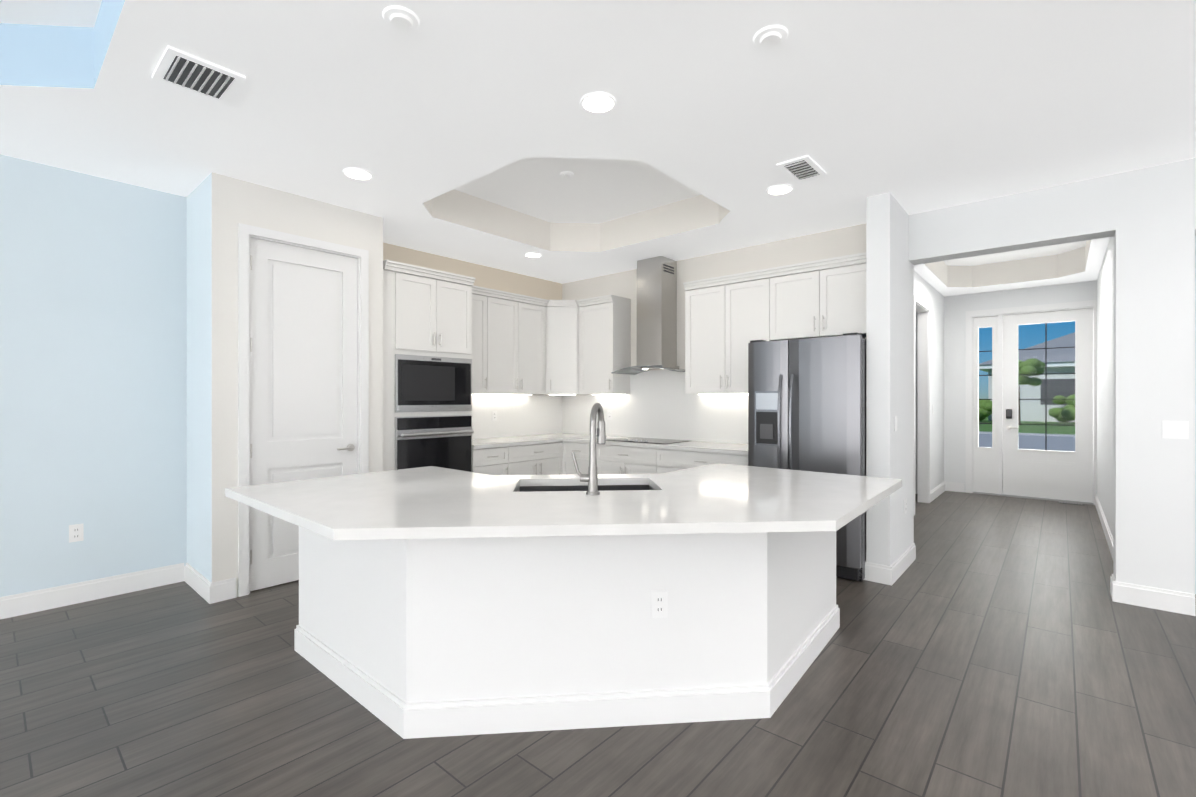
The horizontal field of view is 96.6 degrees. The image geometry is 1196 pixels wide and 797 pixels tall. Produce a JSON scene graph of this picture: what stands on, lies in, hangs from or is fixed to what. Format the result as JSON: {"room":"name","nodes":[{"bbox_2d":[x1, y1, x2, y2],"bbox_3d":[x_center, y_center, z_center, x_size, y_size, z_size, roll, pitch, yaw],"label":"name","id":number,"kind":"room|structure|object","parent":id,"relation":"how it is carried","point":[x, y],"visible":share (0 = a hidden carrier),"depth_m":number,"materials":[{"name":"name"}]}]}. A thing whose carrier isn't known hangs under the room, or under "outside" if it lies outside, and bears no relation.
{"room":"kitchen","nodes":[
{"label":"kitchen","id":0,"kind":"room"},
{"bbox_2d":[0,154,186,596],"bbox_3d":[-5.483,-0.074,1.371,0.120,2.890,7.117,0,0,41],"label":"wall","id":1,"kind":"structure","parent":0,"point":[93,354],"depth_m":3.62,"materials":[{"name":"blue paint"}]},
{"bbox_2d":[69,523,83,542],"bbox_3d":[-3.492,0.900,3.565,0.008,0.115,0.070,0,0,41],"label":"outlet","id":2,"kind":"object","parent":1,"relation":"attached to","point":[76,532],"visible":1,"depth_m":3.56,"materials":[{"name":"white plastic"}]},
{"bbox_2d":[0,563,183,618],"bbox_3d":[-5.404,1.303,1.359,0.016,0.135,7.001,0,0,41],"label":"baseboard","id":3,"kind":"structure","parent":1,"relation":"attached to","point":[14,605],"depth_m":3.60,"materials":[{"name":"white wood"}]},
{"bbox_2d":[187,172,211,581],"bbox_3d":[-2.810,-0.075,3.842,0.676,2.890,0.120,0,0,41],"label":"wall","id":4,"kind":"structure","parent":0,"point":[199,378],"depth_m":3.78,"materials":[{"name":"white paint"}]},
{"bbox_2d":[184,563,211,603],"bbox_3d":[-2.841,1.303,3.780,0.680,0.135,0.016,0,0,41],"label":"baseboard","id":5,"kind":"structure","parent":4,"relation":"attached to","point":[200,584],"depth_m":3.73,"materials":[{"name":"white wood"}]},
{"bbox_2d":[212,172,382,596],"bbox_3d":[-2.243,-0.075,4.065,0.120,2.890,1.198,0,0,41],"label":"wall","id":6,"kind":"structure","parent":0,"point":[229,204],"depth_m":3.68,"materials":[{"name":"white paint"}]},
{"bbox_2d":[212,578,236,602],"bbox_3d":[-2.192,1.303,4.020,0.016,0.135,1.198,0,0,41],"label":"baseboard","id":7,"kind":"structure","parent":6,"relation":"attached to","point":[223,590],"depth_m":3.61,"materials":[{"name":"white wood"}]},
{"bbox_2d":[250,237,356,590],"bbox_3d":[-2.206,0.112,4.035,0.099,2.500,0.775,0,0,41],"label":"pantry door","id":8,"kind":"structure","parent":6,"relation":"in","point":[303,363],"depth_m":3.99,"materials":[{"name":"white wood"}]},
{"bbox_2d":[238,223,368,596],"bbox_3d":[-2.231,0.079,4.066,0.136,2.582,0.914,0,0,41],"label":"door frame","id":9,"kind":"structure","parent":6,"relation":"attached to","point":[247,232],"depth_m":3.74,"materials":[{"name":"white wood"}]},
{"bbox_2d":[383,242,561,394],"bbox_3d":[-1.768,-0.075,5.649,0.120,2.890,4.213,0,0,41],"label":"wall","id":10,"kind":"structure","parent":0,"point":[498,279],"depth_m":6.09,"materials":[{"name":"beige paint"}]},
{"bbox_2d":[472,286,547,394],"bbox_3d":[-1.147,-0.607,5.987,0.369,1.137,1.263,0,0,41],"label":"upper cabinet","id":11,"kind":"object","parent":10,"relation":"attached to","point":[508,343],"visible":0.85,"depth_m":5.94,"materials":[{"name":"white wood"}]},
{"bbox_2d":[492,411,496,420],"bbox_3d":[-1.200,0.200,6.183,0.008,0.115,0.070,0,0,41],"label":"outlet","id":12,"kind":"object","parent":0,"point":[494,415],"visible":1,"depth_m":6.18,"materials":[{"name":"white plastic"}]},
{"bbox_2d":[0,491,1195,796],"bbox_3d":[0.748,1.431,1.546,9.500,0.120,15.750,0,0,41],"label":"floor","id":13,"kind":"structure","parent":0,"point":[988,645],"depth_m":2.35,"materials":[{"name":"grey wood"}]},
{"bbox_2d":[383,259,474,471],"bbox_3d":[-1.734,0.098,5.054,0.705,2.545,0.905,0,0,41],"label":"tall cabinet","id":14,"kind":"object","parent":13,"relation":"on","point":[427,366],"visible":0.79,"depth_m":4.83,"materials":[{"name":"white wood"}]},
{"bbox_2d":[472,450,503,474],"bbox_3d":[-1.299,0.932,5.615,0.627,0.876,0.502,0,0,41],"label":"base cabinet","id":15,"kind":"object","parent":13,"relation":"on","point":[490,462],"depth_m":5.36,"materials":[{"name":"white wood"}]},
{"bbox_2d":[504,454,563,474],"bbox_3d":[-0.909,0.932,6.031,0.670,0.876,0.868,0,0,41],"label":"base cabinet","id":16,"kind":"object","parent":13,"relation":"on","point":[514,464],"depth_m":5.81,"materials":[{"name":"white wood"}]},
{"bbox_2d":[472,434,747,469],"bbox_3d":[0.036,0.474,5.363,2.972,0.037,1.872,0,0,41],"label":"countertop","id":17,"kind":"structure","parent":16,"relation":"on","point":[681,455],"depth_m":5.52,"materials":[{"name":"white stone"}]},
{"bbox_2d":[606,437,690,443],"bbox_3d":[0.540,0.445,5.759,0.780,0.021,0.500,0,0,41],"label":"cooktop","id":18,"kind":"object","parent":17,"relation":"in","point":[649,440],"visible":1,"depth_m":5.69,"materials":[{"name":"black glass"}]},
{"bbox_2d":[292,523,839,738],"bbox_3d":[-0.081,0.933,3.026,2.209,0.874,2.252,0,0,41],"label":"kitchen island","id":19,"kind":"object","parent":13,"relation":"on","point":[434,601],"depth_m":2.26,"materials":[{"name":"white"}]},
{"bbox_2d":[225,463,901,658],"bbox_3d":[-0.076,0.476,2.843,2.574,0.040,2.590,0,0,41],"label":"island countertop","id":20,"kind":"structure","parent":19,"relation":"on","point":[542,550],"depth_m":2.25,"materials":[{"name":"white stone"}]},
{"bbox_2d":[572,403,605,494],"bbox_3d":[-0.009,0.238,2.608,0.133,0.436,0.226,0,0,41],"label":"faucet","id":21,"kind":"object","parent":20,"relation":"on","point":[591,477],"visible":1,"depth_m":2.53,"materials":[{"name":"silver metal"}]},
{"bbox_2d":[651,590,667,617],"bbox_3d":[0.260,0.871,2.253,0.070,0.115,0.008,0,0,-4],"label":"outlet","id":22,"kind":"object","parent":19,"relation":"attached to","point":[659,603],"visible":1,"depth_m":2.25,"materials":[{"name":"white plastic"}]},
{"bbox_2d":[564,458,599,474],"bbox_3d":[-0.012,0.932,6.197,0.583,0.876,0.675,0,0,41],"label":"base cabinet","id":23,"kind":"object","parent":13,"relation":"on","point":[569,467],"depth_m":6.05,"materials":[{"name":"white wood"}]},
{"bbox_2d":[600,462,659,473],"bbox_3d":[0.483,0.932,5.800,0.915,0.876,0.627,0,0,41],"label":"base cabinet","id":24,"kind":"object","parent":13,"relation":"on","point":[605,467],"depth_m":5.56,"materials":[{"name":"white wood"}]},
{"bbox_2d":[660,458,747,473],"bbox_3d":[1.154,0.932,5.217,1.092,0.876,0.627,0,0,41],"label":"base cabinet","id":25,"kind":"object","parent":13,"relation":"on","point":[735,461],"depth_m":4.76,"materials":[{"name":"white wood"}]},
{"bbox_2d":[748,333,865,581],"bbox_3d":[1.821,0.441,4.470,0.882,1.858,0.861,0,0,41],"label":"fridge","id":26,"kind":"object","parent":13,"relation":"on","point":[806,404],"visible":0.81,"depth_m":4.12,"materials":[{"name":"silver metal"}]},
{"bbox_2d":[1058,501,1084,505],"bbox_3d":[6.156,1.365,6.934,0.260,0.008,0.100,0,0,41],"label":"threshold","id":27,"kind":"object","parent":13,"relation":"in","point":[1071,503],"visible":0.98,"depth_m":6.92,"materials":[{"name":"grey"}]},
{"bbox_2d":[0,0,1195,295],"bbox_3d":[0.748,-1.719,1.545,9.500,0.400,15.750,0,0,41],"label":"ceiling","id":28,"kind":"structure","parent":0,"point":[466,130],"depth_m":2.82,"materials":[{"name":"white paint"}]},
{"bbox_2d":[152,46,245,103],"bbox_3d":[-1.879,-1.509,2.508,0.330,0.019,0.290,0,0,41],"label":"ceiling vent","id":29,"kind":"object","parent":28,"relation":"in","point":[190,73],"visible":0.98,"depth_m":2.49,"materials":[{"name":"white metal"}]},
{"bbox_2d":[343,167,372,179],"bbox_3d":[-1.619,-1.513,3.594,0.188,0.011,0.188,0,0,41],"label":"recessed light","id":30,"kind":"object","parent":28,"relation":"in","point":[357,173],"visible":0.98,"depth_m":3.57,"materials":[{"name":"white"}]},
{"bbox_2d":[382,5,419,31],"bbox_3d":[-0.786,-1.508,2.128,0.142,0.021,0.142,0,0,41],"label":"ceiling disc","id":31,"kind":"object","parent":28,"relation":"attached to","point":[401,18],"visible":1,"depth_m":2.11,"materials":[{"name":"white plastic"}]},
{"bbox_2d":[524,252,541,256],"bbox_3d":[-0.684,-1.514,5.616,0.188,0.011,0.188,0,0,41],"label":"recessed light","id":32,"kind":"object","parent":28,"relation":"in","point":[532,254],"visible":0.94,"depth_m":5.58,"materials":[{"name":"white plastic"}]},
{"bbox_2d":[560,171,573,177],"bbox_3d":[-0.252,-1.808,4.314,0.112,0.021,0.112,0,0,41],"label":"ceiling disc","id":33,"kind":"object","parent":28,"relation":"attached to","point":[566,174],"visible":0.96,"depth_m":4.29,"materials":[{"name":"white plastic"}]},
{"bbox_2d":[580,92,616,112],"bbox_3d":[0.001,-1.513,2.729,0.188,0.011,0.188,0,0,41],"label":"recessed light","id":34,"kind":"object","parent":28,"relation":"in","point":[597,102],"visible":0.98,"depth_m":2.71,"materials":[{"name":"white plastic"}]},
{"bbox_2d":[753,25,787,48],"bbox_3d":[0.724,-1.508,2.234,0.142,0.021,0.142,0,0,41],"label":"ceiling disc","id":35,"kind":"object","parent":28,"relation":"attached to","point":[770,36],"visible":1,"depth_m":2.21,"materials":[{"name":"white plastic"}]},
{"bbox_2d":[766,184,792,194],"bbox_3d":[1.318,-1.513,3.864,0.188,0.011,0.188,0,0,41],"label":"recessed light","id":36,"kind":"object","parent":28,"relation":"in","point":[779,189],"visible":1,"depth_m":3.84,"materials":[{"name":"white plastic"}]},
{"bbox_2d":[777,155,826,182],"bbox_3d":[1.349,-1.509,3.519,0.200,0.019,0.360,0,0,41],"label":"ceiling vent","id":37,"kind":"object","parent":28,"relation":"in","point":[802,168],"visible":1,"depth_m":3.49,"materials":[{"name":"white metal"}]},
{"bbox_2d":[607,410,611,419],"bbox_3d":[0.142,0.200,6.490,0.070,0.115,0.008,0,0,41],"label":"outlet","id":38,"kind":"object","parent":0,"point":[609,414],"visible":1,"depth_m":6.49,"materials":[{"name":"white plastic"}]},
{"bbox_2d":[562,223,865,394],"bbox_3d":[1.054,-0.075,5.855,3.870,2.890,0.200,0,0,41],"label":"wall","id":39,"kind":"structure","parent":0,"point":[850,240],"depth_m":5.51,"materials":[{"name":"white paint"}]},
{"bbox_2d":[537,300,591,394],"bbox_3d":[-0.442,-0.607,6.618,0.604,1.137,0.604,0,0,41],"label":"upper cabinet","id":40,"kind":"object","parent":39,"relation":"attached to","point":[562,347],"visible":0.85,"depth_m":6.39,"materials":[{"name":"white wood"}]},
{"bbox_2d":[611,256,684,374],"bbox_3d":[0.595,-0.898,5.814,0.800,1.240,0.456,0,0,41],"label":"range hood","id":41,"kind":"object","parent":39,"relation":"attached to","point":[657,312],"visible":1,"depth_m":5.77,"materials":[{"name":"silver metal"}]},
{"bbox_2d":[577,252,865,394],"bbox_3d":[1.094,-0.607,5.439,3.253,1.137,0.369,0,0,41],"label":"upper cabinet","id":42,"kind":"object","parent":39,"relation":"attached to","point":[728,318],"visible":0.98,"depth_m":5.08,"materials":[{"name":"white wood"}]},
{"bbox_2d":[866,192,913,565],"bbox_3d":[2.365,-0.075,4.292,0.160,2.890,0.840,0,0,41],"label":"column","id":43,"kind":"structure","parent":0,"point":[889,361],"depth_m":4.01,"materials":[{"name":"white paint"}]},
{"bbox_2d":[863,543,915,585],"bbox_3d":[2.360,1.303,4.287,0.192,0.135,0.856,0,0,41],"label":"baseboard","id":44,"kind":"structure","parent":43,"relation":"attached to","point":[892,573],"depth_m":4.00,"materials":[{"name":"white wood"}]},
{"bbox_2d":[894,416,897,430],"bbox_3d":[2.267,0.190,4.047,0.010,0.115,0.070,0,0,41],"label":"light switch","id":45,"kind":"object","parent":43,"relation":"attached to","point":[895,422],"visible":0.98,"depth_m":4.03,"materials":[{"name":"white plastic"}]},
{"bbox_2d":[904,499,906,513],"bbox_3d":[2.482,0.870,4.298,0.008,0.115,0.070,0,0,41],"label":"outlet","id":46,"kind":"object","parent":43,"relation":"attached to","point":[905,506],"visible":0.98,"depth_m":4.29,"materials":[{"name":"white plastic"}]},
{"bbox_2d":[915,312,917,493],"bbox_3d":[4.082,-0.076,8.152,1.670,2.890,0.100,0,0,41],"label":"wall","id":47,"kind":"structure","parent":0,"point":[916,415],"depth_m":7.66,"materials":[{"name":"white paint"}]},
{"bbox_2d":[914,270,943,489],"bbox_3d":[4.400,-0.075,7.154,0.120,2.890,2.170,0,0,41],"label":"wall","id":48,"kind":"structure","parent":0,"point":[935,300],"depth_m":7.44,"materials":[{"name":"white paint"}]},
{"bbox_2d":[914,295,930,514],"bbox_3d":[3.990,0.079,6.670,0.136,2.582,1.024,0,0,41],"label":"door frame","id":49,"kind":"structure","parent":48,"relation":"attached to","point":[922,308],"depth_m":6.99,"materials":[{"name":"white wood"}]},
{"bbox_2d":[931,481,945,501],"bbox_3d":[4.771,1.302,7.477,0.016,0.135,1.195,0,0,41],"label":"baseboard","id":50,"kind":"structure","parent":48,"relation":"attached to","point":[938,490],"depth_m":7.47,"materials":[{"name":"white wood"}]},
{"bbox_2d":[944,280,1096,491],"bbox_3d":[5.765,-0.075,7.505,1.860,2.890,0.150,0,0,41],"label":"wall","id":51,"kind":"structure","parent":0,"point":[956,307],"depth_m":7.79,"materials":[{"name":"white paint"}]},
{"bbox_2d":[973,316,997,493],"bbox_3d":[5.555,0.090,7.637,0.286,2.514,0.055,0,0,41],"label":"sidelight window","id":52,"kind":"structure","parent":51,"relation":"in","point":[985,469],"depth_m":7.62,"materials":[{"name":"white"}]},
{"bbox_2d":[966,300,1096,504],"bbox_3d":[5.945,0.052,7.331,1.450,2.635,0.157,0,0,41],"label":"door frame","id":53,"kind":"structure","parent":51,"relation":"attached to","point":[1000,313],"depth_m":7.50,"materials":[{"name":"white wood"}]},
{"bbox_2d":[1003,308,1092,502],"bbox_3d":[6.038,0.091,7.179,0.932,2.514,0.113,0,0,41],"label":"front door","id":54,"kind":"structure","parent":51,"relation":"in","point":[1058,475],"depth_m":7.15,"materials":[{"name":"white wood"}]},
{"bbox_2d":[909,158,1195,593],"bbox_3d":[3.692,-0.075,3.564,2.800,2.890,0.200,0,0,41],"label":"wall","id":55,"kind":"structure","parent":0,"point":[1154,388],"depth_m":3.52,"materials":[{"name":"white paint"}]},
{"bbox_2d":[1110,574,1195,615],"bbox_3d":[3.689,1.303,3.557,0.376,0.135,0.216,0,0,41],"label":"baseboard","id":56,"kind":"structure","parent":55,"relation":"attached to","point":[1158,598],"depth_m":3.47,"materials":[{"name":"white wood"}]},
{"bbox_2d":[1162,421,1188,438],"bbox_3d":[3.702,0.200,3.415,0.116,0.115,0.010,0,0,41],"label":"light switch","id":57,"kind":"object","parent":55,"relation":"attached to","point":[1175,429],"visible":1,"depth_m":3.42,"materials":[{"name":"white plastic"}]},
{"bbox_2d":[1097,237,1113,535],"bbox_3d":[5.103,-0.075,5.226,0.150,2.890,4.160,0,0,41],"label":"wall","id":58,"kind":"structure","parent":0,"point":[1105,339],"depth_m":5.52,"materials":[{"name":"white paint"}]},
{"bbox_2d":[1095,495,1112,558],"bbox_3d":[5.048,1.302,5.274,0.036,0.135,4.160,0,0,41],"label":"baseboard","id":59,"kind":"structure","parent":58,"relation":"attached to","point":[1109,538],"depth_m":5.39,"materials":[{"name":"white wood"}]},
{"bbox_2d":[1195,236,1195,593],"bbox_3d":[4.728,-0.075,3.307,1.800,2.890,0.070,0,0,41],"label":"wall","id":60,"kind":"structure","parent":0,"point":[1195,414],"depth_m":3.73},
{"label":"outside","id":61,"kind":"structure","parent":0,"visible":0},
{"bbox_2d":[979,332,1074,450],"bbox_3d":[42.539,-1.764,48.825,160.000,6.550,110.450,0,0,41],"label":"outdoor view","id":62,"kind":"structure","parent":61,"point":[1059,412],"depth_m":30.74,"materials":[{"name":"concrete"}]}
]}

